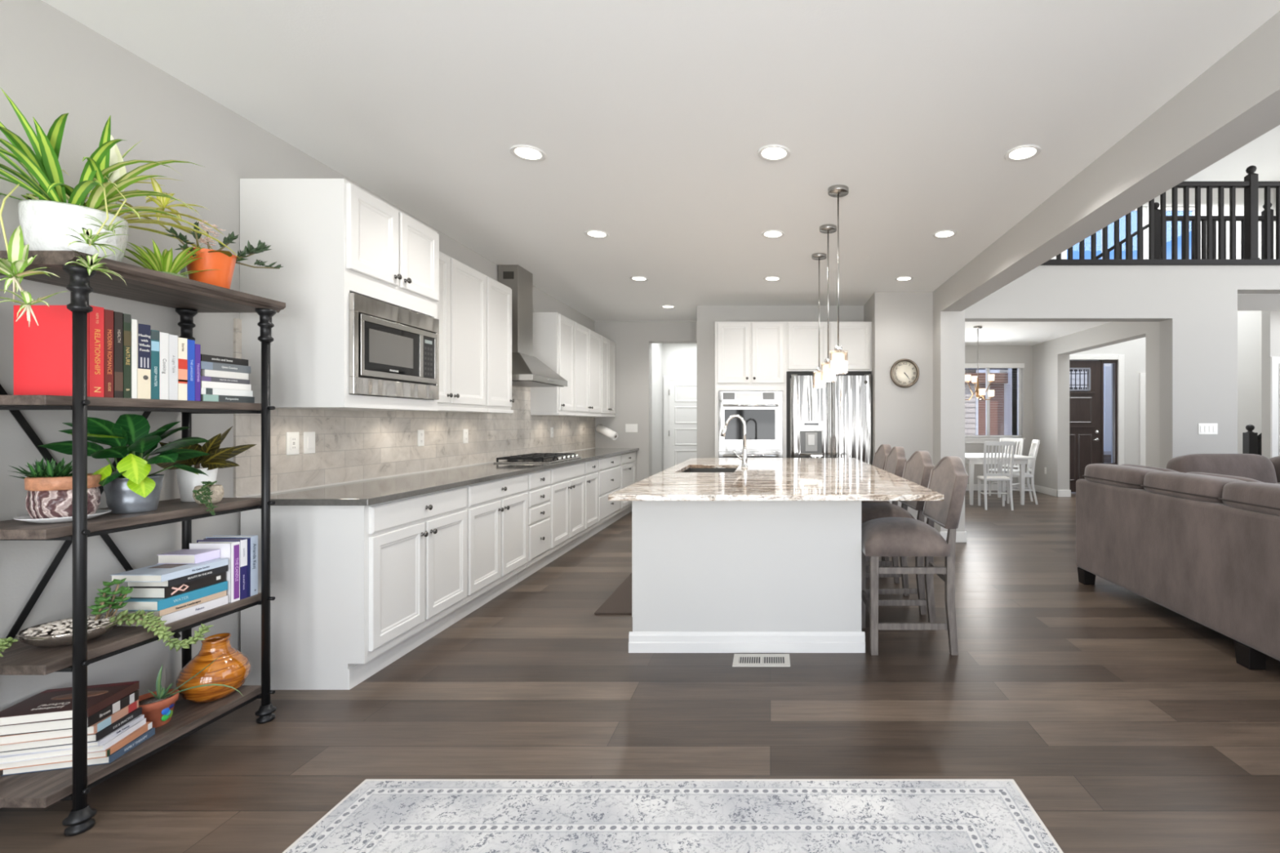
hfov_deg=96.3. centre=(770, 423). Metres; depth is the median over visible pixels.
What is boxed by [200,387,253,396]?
book
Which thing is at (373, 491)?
countertop
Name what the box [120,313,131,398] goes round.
book
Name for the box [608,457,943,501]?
island countertop
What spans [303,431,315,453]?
wall switch
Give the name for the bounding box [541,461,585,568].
base cabinet
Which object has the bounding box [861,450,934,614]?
bar stool
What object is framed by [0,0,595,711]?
wall
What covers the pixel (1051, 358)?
wall
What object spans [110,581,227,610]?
book
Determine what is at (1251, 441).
newel post
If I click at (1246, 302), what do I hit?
ceiling
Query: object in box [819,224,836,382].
pendant light
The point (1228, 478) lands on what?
cushion
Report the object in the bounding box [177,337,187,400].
book
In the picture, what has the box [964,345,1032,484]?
wall
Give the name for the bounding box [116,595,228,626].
book
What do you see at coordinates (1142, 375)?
trim
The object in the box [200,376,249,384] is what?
book
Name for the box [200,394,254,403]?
book
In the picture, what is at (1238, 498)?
cushion
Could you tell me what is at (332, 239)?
upper cabinet
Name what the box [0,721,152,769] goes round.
book
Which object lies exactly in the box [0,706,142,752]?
book
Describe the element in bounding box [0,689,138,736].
book
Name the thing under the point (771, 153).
recessed light
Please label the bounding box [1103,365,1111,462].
porch column
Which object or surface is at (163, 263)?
spider plant
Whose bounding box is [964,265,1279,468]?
wall
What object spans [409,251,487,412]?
upper cabinet
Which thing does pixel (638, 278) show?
recessed light
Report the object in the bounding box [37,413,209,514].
potted plant
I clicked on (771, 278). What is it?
recessed light
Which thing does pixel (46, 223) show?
spider plant
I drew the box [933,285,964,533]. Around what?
pillar
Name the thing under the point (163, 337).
book
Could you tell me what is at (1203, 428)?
wall switch
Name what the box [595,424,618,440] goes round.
paper towel roll
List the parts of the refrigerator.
door, dispenser panel, pull, pull, door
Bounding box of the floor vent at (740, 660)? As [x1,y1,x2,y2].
[732,653,790,666]
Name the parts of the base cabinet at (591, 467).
drawer, door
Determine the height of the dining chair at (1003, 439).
1.015 m
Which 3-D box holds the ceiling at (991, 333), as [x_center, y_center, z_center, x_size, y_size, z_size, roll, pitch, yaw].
[3.575,-1.603,8.565,3.250,0.235,4.670,0,0,0]
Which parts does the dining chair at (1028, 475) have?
leg, seat, leg, leg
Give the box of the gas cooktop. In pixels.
[493,453,581,463]
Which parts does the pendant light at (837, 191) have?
rod, lamp shade, lamp shade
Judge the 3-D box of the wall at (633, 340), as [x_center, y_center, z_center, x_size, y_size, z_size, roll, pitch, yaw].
[-1.745,-0.102,8.255,1.630,2.765,0.210,0,0,0]
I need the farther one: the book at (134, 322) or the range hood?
the range hood
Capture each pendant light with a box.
[811,253,826,387]
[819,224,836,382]
[827,184,848,373]
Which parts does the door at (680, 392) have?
panel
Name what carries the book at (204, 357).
on the book at (204, 365)
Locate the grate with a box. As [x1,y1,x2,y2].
[493,456,581,463]
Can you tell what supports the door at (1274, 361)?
in the wall at (1270, 320)
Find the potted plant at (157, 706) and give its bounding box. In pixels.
[138,654,244,728]
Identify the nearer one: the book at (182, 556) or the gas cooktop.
the book at (182, 556)
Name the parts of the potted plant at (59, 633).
dish, stem, stem, stem, stem, stem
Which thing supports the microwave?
in the upper cabinet at (332, 239)
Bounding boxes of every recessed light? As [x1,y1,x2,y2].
[509,144,546,161]
[584,230,608,239]
[630,275,648,281]
[660,305,675,308]
[757,144,791,161]
[761,230,784,239]
[763,275,781,281]
[894,275,913,281]
[932,230,956,239]
[1004,144,1040,161]
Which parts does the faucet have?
spout, lever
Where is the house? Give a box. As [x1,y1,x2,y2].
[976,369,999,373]
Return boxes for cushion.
[1084,463,1161,488]
[1120,464,1179,472]
[1143,471,1245,502]
[1165,453,1277,483]
[1186,471,1262,482]
[1222,481,1279,515]
[1269,456,1279,483]
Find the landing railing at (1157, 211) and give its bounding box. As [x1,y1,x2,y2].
[1154,202,1275,259]
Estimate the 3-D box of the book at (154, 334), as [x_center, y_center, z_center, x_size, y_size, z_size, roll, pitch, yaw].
[-2.297,-0.210,2.009,0.183,0.247,0.026,0,0,0]
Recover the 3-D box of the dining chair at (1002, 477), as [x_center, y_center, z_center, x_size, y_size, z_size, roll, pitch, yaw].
[3.394,0.772,8.447,0.440,1.015,0.527,0,0,7]
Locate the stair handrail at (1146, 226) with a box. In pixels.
[1096,223,1148,259]
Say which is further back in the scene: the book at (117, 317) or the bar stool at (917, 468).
the bar stool at (917, 468)
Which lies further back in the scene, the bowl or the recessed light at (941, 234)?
the recessed light at (941, 234)
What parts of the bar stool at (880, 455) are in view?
backrest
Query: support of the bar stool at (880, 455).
on the floor
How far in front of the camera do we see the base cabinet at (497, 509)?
3.95 m
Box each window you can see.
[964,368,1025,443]
[1066,207,1146,259]
[1098,360,1117,464]
[1165,207,1195,215]
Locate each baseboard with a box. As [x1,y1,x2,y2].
[939,531,966,542]
[965,484,1071,497]
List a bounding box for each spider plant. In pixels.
[0,87,239,327]
[124,240,222,278]
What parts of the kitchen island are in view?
door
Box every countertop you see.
[244,448,639,505]
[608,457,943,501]
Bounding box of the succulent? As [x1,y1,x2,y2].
[192,480,224,515]
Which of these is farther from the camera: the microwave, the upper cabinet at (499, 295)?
the upper cabinet at (499, 295)
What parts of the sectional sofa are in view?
leg, leg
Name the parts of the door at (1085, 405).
light frame, panel, shelf moulding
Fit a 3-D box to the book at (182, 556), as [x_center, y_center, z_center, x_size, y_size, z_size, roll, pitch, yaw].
[-2.325,0.532,2.240,0.151,0.035,0.099,0,0,0]
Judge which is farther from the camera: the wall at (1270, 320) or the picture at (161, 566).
the wall at (1270, 320)
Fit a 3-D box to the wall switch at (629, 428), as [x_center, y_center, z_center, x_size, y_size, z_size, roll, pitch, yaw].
[-2.020,0.070,8.145,0.175,0.122,0.010,0,0,0]
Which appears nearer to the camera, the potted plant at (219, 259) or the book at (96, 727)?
the book at (96, 727)
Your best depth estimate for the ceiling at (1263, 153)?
9.25 m
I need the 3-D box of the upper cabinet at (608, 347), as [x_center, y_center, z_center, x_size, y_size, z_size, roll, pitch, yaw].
[-2.384,-0.633,7.810,0.331,1.093,0.676,0,0,0]
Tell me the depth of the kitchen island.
3.14 m
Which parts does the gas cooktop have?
burner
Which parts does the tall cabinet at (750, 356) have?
door, door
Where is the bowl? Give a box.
[192,484,224,504]
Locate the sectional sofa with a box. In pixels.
[1075,453,1279,669]
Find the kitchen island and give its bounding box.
[628,501,865,653]
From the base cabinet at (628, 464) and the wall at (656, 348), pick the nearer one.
the base cabinet at (628, 464)
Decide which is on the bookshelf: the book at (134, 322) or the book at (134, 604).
the book at (134, 322)
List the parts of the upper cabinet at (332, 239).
light rail, door, knob, knob, door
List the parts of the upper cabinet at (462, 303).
door, light rail, door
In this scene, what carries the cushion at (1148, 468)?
on the sectional sofa
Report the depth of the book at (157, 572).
2.10 m
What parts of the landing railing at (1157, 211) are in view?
newel post, handrail, newel post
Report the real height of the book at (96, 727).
0.028 m
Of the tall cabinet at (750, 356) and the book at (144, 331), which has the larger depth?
the tall cabinet at (750, 356)
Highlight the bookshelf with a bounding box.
[0,250,285,836]
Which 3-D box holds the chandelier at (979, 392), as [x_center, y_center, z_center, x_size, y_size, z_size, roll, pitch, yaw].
[3.202,-0.921,8.565,0.560,1.125,0.561,0,0,0]
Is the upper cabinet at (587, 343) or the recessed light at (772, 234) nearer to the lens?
the recessed light at (772, 234)
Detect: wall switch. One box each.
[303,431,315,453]
[625,423,637,432]
[1198,423,1217,434]
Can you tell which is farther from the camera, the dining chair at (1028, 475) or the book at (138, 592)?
the dining chair at (1028, 475)
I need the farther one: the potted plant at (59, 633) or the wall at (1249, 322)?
the wall at (1249, 322)
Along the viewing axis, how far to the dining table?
8.75 m
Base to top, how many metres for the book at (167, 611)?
0.021 m
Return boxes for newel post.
[1242,424,1261,455]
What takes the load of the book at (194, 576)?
on the book at (138, 592)
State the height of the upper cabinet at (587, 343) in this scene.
1.093 m
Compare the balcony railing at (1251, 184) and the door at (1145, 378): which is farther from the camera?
the door at (1145, 378)
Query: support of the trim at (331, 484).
attached to the wall at (52, 64)
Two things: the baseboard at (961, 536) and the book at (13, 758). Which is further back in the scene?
the baseboard at (961, 536)
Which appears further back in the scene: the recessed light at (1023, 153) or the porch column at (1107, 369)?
the porch column at (1107, 369)
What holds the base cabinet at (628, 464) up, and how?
on the floor
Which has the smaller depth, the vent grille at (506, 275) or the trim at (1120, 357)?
the vent grille at (506, 275)
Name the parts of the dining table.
leg, leg, leg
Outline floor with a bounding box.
[0,490,1279,852]
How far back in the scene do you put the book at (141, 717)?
1.85 m
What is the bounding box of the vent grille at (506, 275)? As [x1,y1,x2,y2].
[502,271,514,279]
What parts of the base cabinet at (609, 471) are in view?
drawer, drawer, drawer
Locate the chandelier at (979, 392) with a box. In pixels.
[964,325,994,399]
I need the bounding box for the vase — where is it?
[175,632,250,702]
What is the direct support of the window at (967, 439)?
in the wall at (986, 353)
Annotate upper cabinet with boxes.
[240,178,439,410]
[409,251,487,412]
[457,275,514,413]
[530,312,574,415]
[553,320,601,417]
[600,334,616,417]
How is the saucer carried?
on the bookshelf
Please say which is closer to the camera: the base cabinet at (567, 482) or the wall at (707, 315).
the base cabinet at (567, 482)
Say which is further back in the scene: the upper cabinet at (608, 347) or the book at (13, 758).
the upper cabinet at (608, 347)
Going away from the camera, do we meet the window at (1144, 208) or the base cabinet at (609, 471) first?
the base cabinet at (609, 471)
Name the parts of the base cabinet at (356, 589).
door, drawer, knob, knob, knob, door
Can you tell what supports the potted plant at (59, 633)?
on the bookshelf
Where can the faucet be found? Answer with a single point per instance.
(744, 458)
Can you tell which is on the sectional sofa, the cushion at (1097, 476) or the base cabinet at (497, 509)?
the cushion at (1097, 476)
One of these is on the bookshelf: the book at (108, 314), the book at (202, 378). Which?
the book at (108, 314)
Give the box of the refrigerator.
[786,371,871,464]
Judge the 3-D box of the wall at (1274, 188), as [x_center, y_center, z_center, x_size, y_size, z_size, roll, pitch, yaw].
[9.275,-1.570,4.100,0.150,5.700,12.600,0,0,0]
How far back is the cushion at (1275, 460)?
4.26 m
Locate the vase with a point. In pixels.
(232, 668)
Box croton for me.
[155,426,257,502]
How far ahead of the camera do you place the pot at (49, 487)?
1.81 m
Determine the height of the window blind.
1.400 m
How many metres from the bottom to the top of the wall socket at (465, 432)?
0.118 m
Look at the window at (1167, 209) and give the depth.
10.29 m
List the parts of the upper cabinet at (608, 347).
door, light rail, door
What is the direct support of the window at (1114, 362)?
in the wall at (1249, 322)
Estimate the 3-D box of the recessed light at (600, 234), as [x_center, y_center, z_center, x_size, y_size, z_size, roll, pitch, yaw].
[-1.360,-1.480,4.390,0.184,0.010,0.184,0,0,0]
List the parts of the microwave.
glass, door, control panel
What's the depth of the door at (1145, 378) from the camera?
10.22 m
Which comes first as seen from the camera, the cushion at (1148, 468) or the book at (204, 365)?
the book at (204, 365)
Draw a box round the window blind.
[964,363,1024,436]
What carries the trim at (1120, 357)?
attached to the wall at (1249, 322)
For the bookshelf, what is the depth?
1.92 m
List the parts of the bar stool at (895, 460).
seat, leg, leg, backrest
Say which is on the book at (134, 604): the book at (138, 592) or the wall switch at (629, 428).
the book at (138, 592)
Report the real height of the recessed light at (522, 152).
0.010 m
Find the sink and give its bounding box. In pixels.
[681,468,736,472]
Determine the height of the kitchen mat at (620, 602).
0.012 m
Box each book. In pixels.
[0,680,139,726]
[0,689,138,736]
[0,699,138,745]
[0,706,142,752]
[0,714,144,756]
[0,718,146,764]
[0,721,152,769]
[0,727,155,776]
[13,305,103,397]
[103,309,113,397]
[110,558,228,582]
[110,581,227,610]
[113,311,123,397]
[113,590,226,616]
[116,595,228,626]
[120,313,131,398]
[126,564,227,586]
[126,571,226,598]
[130,319,137,398]
[137,323,151,399]
[151,329,159,399]
[156,549,220,564]
[159,332,168,399]
[168,334,177,399]
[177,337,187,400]
[186,339,195,400]
[189,541,239,602]
[195,343,200,400]
[196,538,247,599]
[200,354,248,365]
[200,360,250,373]
[200,369,248,379]
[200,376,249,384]
[200,381,251,390]
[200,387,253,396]
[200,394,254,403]
[205,535,257,595]
[207,537,250,597]
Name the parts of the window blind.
rail, cord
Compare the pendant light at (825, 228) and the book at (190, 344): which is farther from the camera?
the pendant light at (825, 228)
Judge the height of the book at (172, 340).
0.240 m
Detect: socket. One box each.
[286,431,298,455]
[417,430,424,446]
[462,429,468,443]
[551,427,553,437]
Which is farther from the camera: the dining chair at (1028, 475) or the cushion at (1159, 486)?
the dining chair at (1028, 475)
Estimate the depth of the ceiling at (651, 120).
2.62 m
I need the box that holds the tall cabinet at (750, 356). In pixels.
[715,321,786,457]
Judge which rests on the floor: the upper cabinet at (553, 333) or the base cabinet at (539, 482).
the base cabinet at (539, 482)
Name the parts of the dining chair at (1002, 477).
leg, leg, seat, rail, crest rail, leg, leg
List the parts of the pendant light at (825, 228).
rod, lamp shade, lamp shade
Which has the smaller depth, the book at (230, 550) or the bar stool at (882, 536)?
the book at (230, 550)
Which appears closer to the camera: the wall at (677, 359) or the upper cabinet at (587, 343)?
the upper cabinet at (587, 343)
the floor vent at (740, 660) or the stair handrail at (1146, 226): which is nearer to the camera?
the floor vent at (740, 660)
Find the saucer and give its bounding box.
[13,509,111,523]
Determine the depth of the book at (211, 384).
2.27 m
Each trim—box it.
[235,447,595,497]
[1040,259,1279,265]
[1069,355,1124,465]
[1139,373,1146,466]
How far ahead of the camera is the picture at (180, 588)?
2.10 m
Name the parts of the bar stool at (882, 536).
leg, leg, seat, leg, backrest, leg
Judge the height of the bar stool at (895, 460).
1.086 m
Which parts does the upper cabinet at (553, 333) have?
light rail, door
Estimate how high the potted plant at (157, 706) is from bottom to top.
0.224 m
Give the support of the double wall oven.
in the tall cabinet at (750, 356)
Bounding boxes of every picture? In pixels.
[50,690,108,699]
[148,564,186,568]
[170,583,189,595]
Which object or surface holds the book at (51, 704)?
on the book at (65, 724)
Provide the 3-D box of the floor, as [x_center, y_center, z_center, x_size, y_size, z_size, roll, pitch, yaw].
[3.200,1.330,4.500,12.000,0.100,13.400,0,0,0]
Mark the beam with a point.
(1235, 101)
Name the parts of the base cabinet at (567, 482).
door, drawer, door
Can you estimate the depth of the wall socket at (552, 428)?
6.53 m
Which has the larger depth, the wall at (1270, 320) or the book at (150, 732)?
the wall at (1270, 320)
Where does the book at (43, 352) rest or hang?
on the bookshelf
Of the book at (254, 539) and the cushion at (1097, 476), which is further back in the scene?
the cushion at (1097, 476)
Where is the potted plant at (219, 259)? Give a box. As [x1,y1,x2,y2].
[164,220,283,288]
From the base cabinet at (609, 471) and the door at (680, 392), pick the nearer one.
the base cabinet at (609, 471)
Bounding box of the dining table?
[964,453,1035,505]
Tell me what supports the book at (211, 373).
on the book at (202, 378)
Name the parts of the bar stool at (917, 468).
seat, leg, backrest, leg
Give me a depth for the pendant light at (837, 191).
3.54 m
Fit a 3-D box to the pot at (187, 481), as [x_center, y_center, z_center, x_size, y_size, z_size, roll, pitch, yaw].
[-2.390,0.254,2.335,0.124,0.138,0.124,0,0,0]
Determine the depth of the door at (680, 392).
9.96 m
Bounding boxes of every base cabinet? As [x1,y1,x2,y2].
[240,485,466,689]
[454,473,528,622]
[517,468,550,582]
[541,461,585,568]
[577,458,598,545]
[591,453,621,536]
[614,450,635,521]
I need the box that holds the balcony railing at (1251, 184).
[1056,165,1279,259]
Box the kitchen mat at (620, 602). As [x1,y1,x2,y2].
[594,573,631,613]
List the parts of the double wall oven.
handle, handle, door, control panel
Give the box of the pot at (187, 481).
[175,466,217,502]
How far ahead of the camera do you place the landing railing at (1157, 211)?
7.18 m
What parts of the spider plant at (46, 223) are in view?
pot, white flower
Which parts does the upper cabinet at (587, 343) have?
light rail, door, door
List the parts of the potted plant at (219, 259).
stem, stem, stem, pot, stem, stem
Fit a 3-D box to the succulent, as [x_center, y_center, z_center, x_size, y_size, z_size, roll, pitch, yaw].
[-2.226,0.294,2.219,0.192,0.132,0.090,0,0,45]
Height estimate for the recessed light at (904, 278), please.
0.010 m
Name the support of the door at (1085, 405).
in the wall at (1249, 322)
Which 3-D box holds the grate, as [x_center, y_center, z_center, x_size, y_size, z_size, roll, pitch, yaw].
[-2.217,0.352,5.410,0.505,0.013,0.840,0,0,0]
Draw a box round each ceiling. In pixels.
[41,0,1279,321]
[964,321,1111,345]
[1184,124,1279,181]
[1237,293,1279,311]
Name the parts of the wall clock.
glass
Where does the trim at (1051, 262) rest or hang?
on the wall at (1195, 307)
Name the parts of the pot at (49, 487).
pot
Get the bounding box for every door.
[663,375,697,470]
[1069,360,1101,492]
[1145,377,1146,466]
[1270,356,1279,457]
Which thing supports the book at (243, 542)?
on the bookshelf
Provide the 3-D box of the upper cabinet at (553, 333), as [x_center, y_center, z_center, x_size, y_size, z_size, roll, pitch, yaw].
[-2.384,-0.633,6.195,0.331,1.093,0.490,0,0,0]
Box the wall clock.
[889,358,919,387]
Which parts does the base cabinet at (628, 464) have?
drawer, door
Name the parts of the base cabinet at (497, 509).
door, drawer, door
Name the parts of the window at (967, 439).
sill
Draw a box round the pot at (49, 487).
[8,457,101,519]
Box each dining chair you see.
[977,441,1014,510]
[988,437,1023,496]
[1002,439,1039,504]
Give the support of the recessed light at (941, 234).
in the ceiling at (651, 120)
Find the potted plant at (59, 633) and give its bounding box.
[0,577,213,656]
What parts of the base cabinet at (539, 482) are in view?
drawer, drawer, drawer, drawer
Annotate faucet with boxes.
[720,414,748,467]
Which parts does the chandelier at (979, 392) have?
lamp shade, arm, lamp shade, rod, lamp shade, lamp shade, lamp shade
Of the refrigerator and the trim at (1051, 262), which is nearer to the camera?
the trim at (1051, 262)
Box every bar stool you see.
[861,446,906,583]
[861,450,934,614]
[861,456,968,655]
[871,444,891,566]
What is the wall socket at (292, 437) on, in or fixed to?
attached to the wall at (52, 64)
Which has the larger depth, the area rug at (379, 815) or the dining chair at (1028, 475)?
the dining chair at (1028, 475)
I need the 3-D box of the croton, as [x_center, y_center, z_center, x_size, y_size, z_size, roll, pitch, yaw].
[-2.360,0.167,2.324,0.200,0.312,0.324,0,0,0]
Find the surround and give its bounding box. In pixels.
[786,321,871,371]
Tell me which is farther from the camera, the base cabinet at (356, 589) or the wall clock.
the wall clock
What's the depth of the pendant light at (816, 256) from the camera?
4.92 m
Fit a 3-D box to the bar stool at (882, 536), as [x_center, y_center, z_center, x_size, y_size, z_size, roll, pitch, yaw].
[0.818,0.737,3.310,0.585,1.086,0.474,0,0,0]
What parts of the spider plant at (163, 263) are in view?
dish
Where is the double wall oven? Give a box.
[718,391,782,457]
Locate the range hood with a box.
[497,264,567,386]
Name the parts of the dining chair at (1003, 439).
leg, seat, rail, crest rail, leg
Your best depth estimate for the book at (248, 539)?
2.37 m
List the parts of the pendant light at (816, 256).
rod, lamp shade, lamp shade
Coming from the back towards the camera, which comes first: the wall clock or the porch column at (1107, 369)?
the porch column at (1107, 369)
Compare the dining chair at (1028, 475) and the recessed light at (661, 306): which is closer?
the recessed light at (661, 306)
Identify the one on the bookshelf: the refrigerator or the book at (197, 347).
the book at (197, 347)
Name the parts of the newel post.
post, handrail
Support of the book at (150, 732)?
on the bookshelf
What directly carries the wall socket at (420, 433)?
attached to the wall at (52, 64)
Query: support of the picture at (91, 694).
on the book at (51, 704)
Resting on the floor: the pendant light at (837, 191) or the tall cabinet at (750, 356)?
the tall cabinet at (750, 356)
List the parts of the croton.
stem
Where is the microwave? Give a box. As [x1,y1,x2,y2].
[348,293,439,399]
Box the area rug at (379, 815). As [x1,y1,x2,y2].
[282,778,1063,852]
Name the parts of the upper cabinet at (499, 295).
light rail, door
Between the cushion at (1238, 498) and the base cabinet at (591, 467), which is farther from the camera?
the base cabinet at (591, 467)
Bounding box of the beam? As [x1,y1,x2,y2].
[940,11,1279,311]
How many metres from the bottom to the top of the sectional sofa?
1.050 m
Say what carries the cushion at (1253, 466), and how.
on the sectional sofa
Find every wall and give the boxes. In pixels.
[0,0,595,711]
[594,321,697,511]
[652,343,662,475]
[662,343,697,471]
[697,305,863,457]
[863,291,933,523]
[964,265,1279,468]
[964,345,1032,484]
[1032,321,1159,489]
[1050,188,1274,465]
[1261,311,1279,458]
[1274,188,1275,259]

